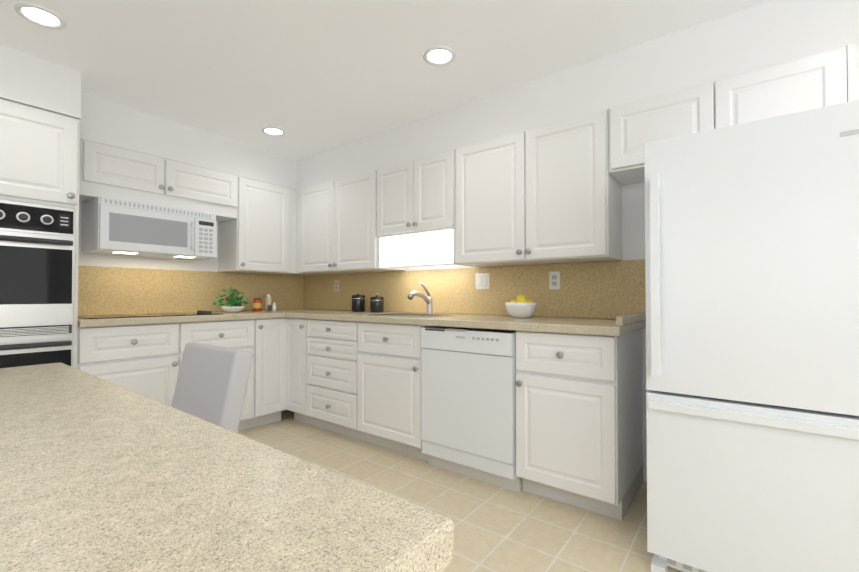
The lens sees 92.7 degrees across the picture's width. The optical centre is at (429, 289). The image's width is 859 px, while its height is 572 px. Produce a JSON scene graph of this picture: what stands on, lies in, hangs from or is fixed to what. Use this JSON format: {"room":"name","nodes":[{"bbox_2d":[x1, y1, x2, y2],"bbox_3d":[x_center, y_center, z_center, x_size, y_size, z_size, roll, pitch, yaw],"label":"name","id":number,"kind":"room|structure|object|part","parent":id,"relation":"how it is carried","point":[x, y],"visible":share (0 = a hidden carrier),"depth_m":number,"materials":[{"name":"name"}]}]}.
{"room":"kitchen","nodes":[
{"label":"kitchen","id":0,"kind":"room"},
{"bbox_2d":[78,203,300,275],"bbox_3d":[-2.822,-0.080,2.468,0.100,2.375,4.770,-1,-1,37],"label":"wall","id":1,"kind":"structure","parent":0,"point":[212,264],"depth_m":3.18,"materials":[{"name":"white paint"}]},
{"bbox_2d":[79,139,166,206],"bbox_3d":[-2.232,-0.786,2.885,0.337,0.361,0.543,-1,-1,37],"label":"upper cabinet","id":2,"kind":"object","parent":1,"relation":"attached to","point":[108,171],"depth_m":2.79,"materials":[{"name":"white wood"}]},
{"bbox_2d":[81,196,216,259],"bbox_3d":[-2.041,-0.425,3.040,0.446,0.348,0.743,-1,-1,37],"label":"microwave","id":3,"kind":"object","parent":2,"relation":"attached to","point":[113,226],"visible":1,"depth_m":2.86,"materials":[{"name":"white"}]},
{"bbox_2d":[167,159,242,222],"bbox_3d":[-1.901,-0.780,3.318,0.337,0.361,0.547,-1,-1,37],"label":"upper cabinet","id":4,"kind":"object","parent":1,"relation":"attached to","point":[189,187],"depth_m":3.22,"materials":[{"name":"white wood"}]},
{"bbox_2d":[219,177,294,274],"bbox_3d":[-1.560,-0.555,3.762,0.337,0.798,0.573,-1,-1,37],"label":"upper cabinet","id":5,"kind":"object","parent":1,"relation":"attached to","point":[262,239],"depth_m":3.61,"materials":[{"name":"white wood"}]},
{"bbox_2d":[0,0,770,159],"bbox_3d":[-0.322,-1.334,0.570,6.400,0.080,5.000,-1,-1,37],"label":"ceiling","id":6,"kind":"structure","parent":0,"point":[310,77],"depth_m":2.18,"materials":[{"name":"white paint"}]},
{"bbox_2d":[14,3,65,29],"bbox_3d":[-1.810,-1.271,1.911,0.176,0.008,0.176,-1,-1,37],"label":"recessed light","id":7,"kind":"object","parent":6,"relation":"in","point":[40,16],"visible":1,"depth_m":1.90,"materials":[{"name":"white"}]},
{"bbox_2d":[262,127,284,135],"bbox_3d":[-1.236,-1.252,3.250,0.176,0.008,0.176,-1,-1,37],"label":"recessed light","id":8,"kind":"object","parent":6,"relation":"in","point":[273,131],"visible":1,"depth_m":3.25,"materials":[{"name":"white"}]},
{"bbox_2d":[423,46,455,65],"bbox_3d":[0.054,-1.266,2.229,0.176,0.008,0.176,-1,-1,37],"label":"recessed light","id":9,"kind":"object","parent":6,"relation":"in","point":[439,56],"visible":1,"depth_m":2.22,"materials":[{"name":"white"}]},
{"bbox_2d":[0,0,858,189],"bbox_3d":[-0.957,-1.143,1.053,4.600,0.288,4.800,-1,-1,37],"label":"soffit","id":10,"kind":"structure","parent":0,"point":[769,33],"depth_m":2.34,"materials":[{"name":"white paint"}]},
{"bbox_2d":[238,410,682,571],"bbox_3d":[-0.322,1.111,0.535,6.400,0.060,5.000,-1,-1,37],"label":"floor","id":11,"kind":"structure","parent":0,"point":[498,528],"depth_m":2.02,"materials":[{"name":"tile"}]},
{"bbox_2d":[0,99,79,368],"bbox_3d":[-2.502,0.055,2.248,0.667,2.100,0.770,-1,-1,37],"label":"tall cabinet","id":12,"kind":"object","parent":11,"relation":"on","point":[39,155],"visible":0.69,"depth_m":2.25,"materials":[{"name":"white wood"}]},
{"bbox_2d":[0,199,74,367],"bbox_3d":[-2.473,0.130,2.225,0.686,1.191,0.722,-1,-1,37],"label":"double wall oven","id":13,"kind":"object","parent":12,"relation":"in","point":[36,278],"visible":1,"depth_m":2.21,"materials":[{"name":"white metal"}]},
{"bbox_2d":[77,319,256,431],"bbox_3d":[-1.956,0.671,2.997,0.617,0.888,1.089,-1,-1,37],"label":"base cabinet","id":14,"kind":"object","parent":11,"relation":"on","point":[143,359],"depth_m":2.70,"materials":[{"name":"white wood"}]},
{"bbox_2d":[77,266,284,326],"bbox_3d":[-1.869,0.032,3.085,0.658,0.393,1.320,-1,-1,37],"label":"countertop","id":15,"kind":"structure","parent":14,"relation":"on","point":[101,290],"depth_m":3.22,"materials":[{"name":"beige stone"}]},
{"bbox_2d":[78,310,221,318],"bbox_3d":[-1.994,0.171,2.922,0.460,0.025,0.800,-1,-1,37],"label":"cooktop","id":16,"kind":"object","parent":15,"relation":"in","point":[199,312],"visible":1,"depth_m":2.83,"materials":[{"name":"black glass"}]},
{"bbox_2d":[213,287,249,311],"bbox_3d":[-1.654,0.083,3.472,0.294,0.216,0.288,-1,-1,37],"label":"potted plant","id":17,"kind":"object","parent":15,"relation":"on","point":[235,302],"visible":1,"depth_m":3.43,"materials":[{"name":"green plant"}]},
{"bbox_2d":[171,342,252,432],"bbox_3d":[-1.082,0.671,1.638,0.499,0.851,0.530,-1,-1,37],"label":"chair","id":18,"kind":"object","parent":11,"relation":"on","point":[211,383],"visible":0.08,"depth_m":1.70,"materials":[{"name":"grey fabric"}]},
{"bbox_2d":[0,363,453,571],"bbox_3d":[-0.962,0.605,-0.188,1.015,0.930,1.900,-1,-1,37],"label":"kitchen island","id":19,"kind":"object","parent":11,"relation":"on","point":[97,474],"visible":1,"depth_m":0.29,"materials":[{"name":"beige stone"}]},
{"bbox_2d":[257,318,284,425],"bbox_3d":[-1.535,0.679,3.547,0.617,0.888,0.296,-1,-1,37],"label":"base cabinet","id":20,"kind":"object","parent":11,"relation":"on","point":[270,331],"depth_m":3.36,"materials":[{"name":"white wood"}]},
{"bbox_2d":[285,318,304,420],"bbox_3d":[-0.924,0.680,3.630,0.294,0.888,0.617,-1,-1,37],"label":"base cabinet","id":21,"kind":"object","parent":11,"relation":"on","point":[294,327],"depth_m":3.39,"materials":[{"name":"white wood"}]},
{"bbox_2d":[285,259,645,335],"bbox_3d":[-0.239,0.032,3.087,3.246,0.393,0.662,-1,-1,37],"label":"countertop","id":22,"kind":"structure","parent":21,"relation":"on","point":[606,298],"depth_m":2.81,"materials":[{"name":"beige stone"}]},
{"bbox_2d":[253,298,261,310],"bbox_3d":[-1.549,0.135,3.687,0.072,0.118,0.073,-1,-1,37],"label":"sauce jar","id":23,"kind":"object","parent":22,"relation":"on","point":[257,304],"visible":1,"depth_m":3.66,"materials":[{"name":"orange"}]},
{"bbox_2d":[265,294,271,310],"bbox_3d":[-1.511,0.120,3.852,0.063,0.153,0.064,-1,-1,37],"label":"pasta jar","id":24,"kind":"object","parent":22,"relation":"on","point":[268,298],"visible":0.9,"depth_m":3.83,"materials":[{"name":"beige"}]},
{"bbox_2d":[268,303,275,310],"bbox_3d":[-1.423,0.156,3.704,0.034,0.077,0.079,-1,-1,37],"label":"salt","id":25,"kind":"object","parent":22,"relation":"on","point":[271,307],"visible":0.98,"depth_m":3.70,"materials":[{"name":"grey"}]},
{"bbox_2d":[352,292,364,311],"bbox_3d":[-0.625,0.107,3.600,0.117,0.172,0.118,-1,-1,37],"label":"canister","id":26,"kind":"object","parent":22,"relation":"on","point":[358,302],"visible":1,"depth_m":3.55,"materials":[{"name":"black metal"}]},
{"bbox_2d":[370,294,383,311],"bbox_3d":[-0.443,0.113,3.461,0.113,0.157,0.114,-1,-1,37],"label":"canister","id":27,"kind":"object","parent":22,"relation":"on","point":[376,303],"visible":1,"depth_m":3.42,"materials":[{"name":"black metal"}]},
{"bbox_3d":[-0.146,0.182,2.969,0.560,0.003,0.420,-1,-1,37],"label":"sink rim","id":28,"kind":"part","parent":22,"relation":"part of","materials":[{"name":"beige stone"}]},
{"bbox_2d":[408,282,432,313],"bbox_3d":[-0.068,0.063,3.107,0.057,0.246,0.286,-1,-1,37],"label":"faucet","id":29,"kind":"object","parent":22,"relation":"on","point":[427,300],"visible":0.98,"depth_m":3.15,"materials":[{"name":"grey metal"}]},
{"bbox_2d":[505,295,536,317],"bbox_3d":[0.581,0.105,2.603,0.200,0.148,0.200,-1,-1,37],"label":"bowl","id":30,"kind":"object","parent":22,"relation":"on","point":[520,306],"visible":1,"depth_m":2.53,"materials":[{"name":"white ceramic"}]},
{"bbox_2d":[301,319,352,437],"bbox_3d":[-0.571,0.677,3.360,0.594,0.888,0.617,-1,-1,37],"label":"base cabinet","id":31,"kind":"object","parent":11,"relation":"on","point":[327,388],"depth_m":3.13,"materials":[{"name":"white wood"}]},
{"bbox_2d":[353,321,433,460],"bbox_3d":[-0.098,0.672,2.999,0.596,0.888,0.617,-1,-1,37],"label":"base cabinet","id":32,"kind":"object","parent":11,"relation":"on","point":[386,356],"depth_m":2.76,"materials":[{"name":"white wood"}]},
{"bbox_2d":[421,326,521,491],"bbox_3d":[0.366,0.672,2.595,0.627,0.876,0.580,-1,-1,37],"label":"dishwasher","id":33,"kind":"object","parent":11,"relation":"on","point":[468,401],"visible":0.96,"depth_m":2.35,"materials":[{"name":"white metal"}]},
{"bbox_2d":[516,329,642,520],"bbox_3d":[0.842,0.661,2.280,0.508,0.888,0.617,-1,-1,37],"label":"base cabinet","id":34,"kind":"object","parent":11,"relation":"on","point":[579,425],"depth_m":2.03,"materials":[{"name":"white wood"}]},
{"bbox_2d":[644,100,858,571],"bbox_3d":[1.425,0.260,1.663,0.850,1.674,0.882,-1,-1,37],"label":"refrigerator","id":35,"kind":"object","parent":11,"relation":"on","point":[752,309],"visible":1,"depth_m":1.41,"materials":[{"name":"white metal"}]},
{"bbox_2d":[307,182,647,481],"bbox_3d":[1.166,-0.079,2.499,6.400,2.375,0.100,-1,-1,37],"label":"wall","id":36,"kind":"structure","parent":0,"point":[633,221],"depth_m":2.41,"materials":[{"name":"white paint"}]},
{"bbox_2d":[334,280,338,291],"bbox_3d":[-0.906,-0.036,3.995,0.072,0.116,0.006,-1,-1,37],"label":"electrical outlet","id":37,"kind":"object","parent":36,"relation":"attached to","point":[336,285],"visible":1,"depth_m":3.99,"materials":[{"name":"beige plastic"}]},
{"bbox_2d":[295,169,406,274],"bbox_3d":[-0.750,-0.556,3.690,1.078,0.798,0.337,-1,-1,37],"label":"upper cabinet","id":38,"kind":"object","parent":36,"relation":"attached to","point":[335,219],"depth_m":3.48,"materials":[{"name":"white wood"}]},
{"bbox_2d":[375,148,454,242],"bbox_3d":[-0.027,-0.687,3.140,0.738,0.551,0.337,-1,-1,37],"label":"upper cabinet","id":39,"kind":"object","parent":36,"relation":"attached to","point":[415,198],"depth_m":2.98,"materials":[{"name":"white wood"}]},
{"bbox_2d":[476,273,489,288],"bbox_3d":[0.388,-0.062,3.004,0.116,0.116,0.009,-1,-1,37],"label":"switch plate","id":40,"kind":"object","parent":36,"relation":"attached to","point":[482,280],"visible":1,"depth_m":3.00,"materials":[{"name":"white plastic"}]},
{"bbox_2d":[451,107,622,266],"bbox_3d":[0.658,-0.571,2.615,0.982,0.798,0.337,-1,-1,37],"label":"upper cabinet","id":41,"kind":"object","parent":36,"relation":"attached to","point":[550,193],"depth_m":2.42,"materials":[{"name":"white wood"}]},
{"bbox_2d":[549,271,559,288],"bbox_3d":[0.817,-0.059,2.679,0.072,0.116,0.006,-1,-1,37],"label":"electrical outlet","id":42,"kind":"object","parent":36,"relation":"attached to","point":[554,280],"visible":1,"depth_m":2.68,"materials":[{"name":"white plastic"}]},
{"bbox_2d":[611,44,854,184],"bbox_3d":[1.411,-0.803,2.043,0.907,0.350,0.337,-1,-1,37],"label":"upper cabinet","id":43,"kind":"object","parent":36,"relation":"attached to","point":[826,78],"depth_m":1.87,"materials":[{"name":"white wood"}]}
]}

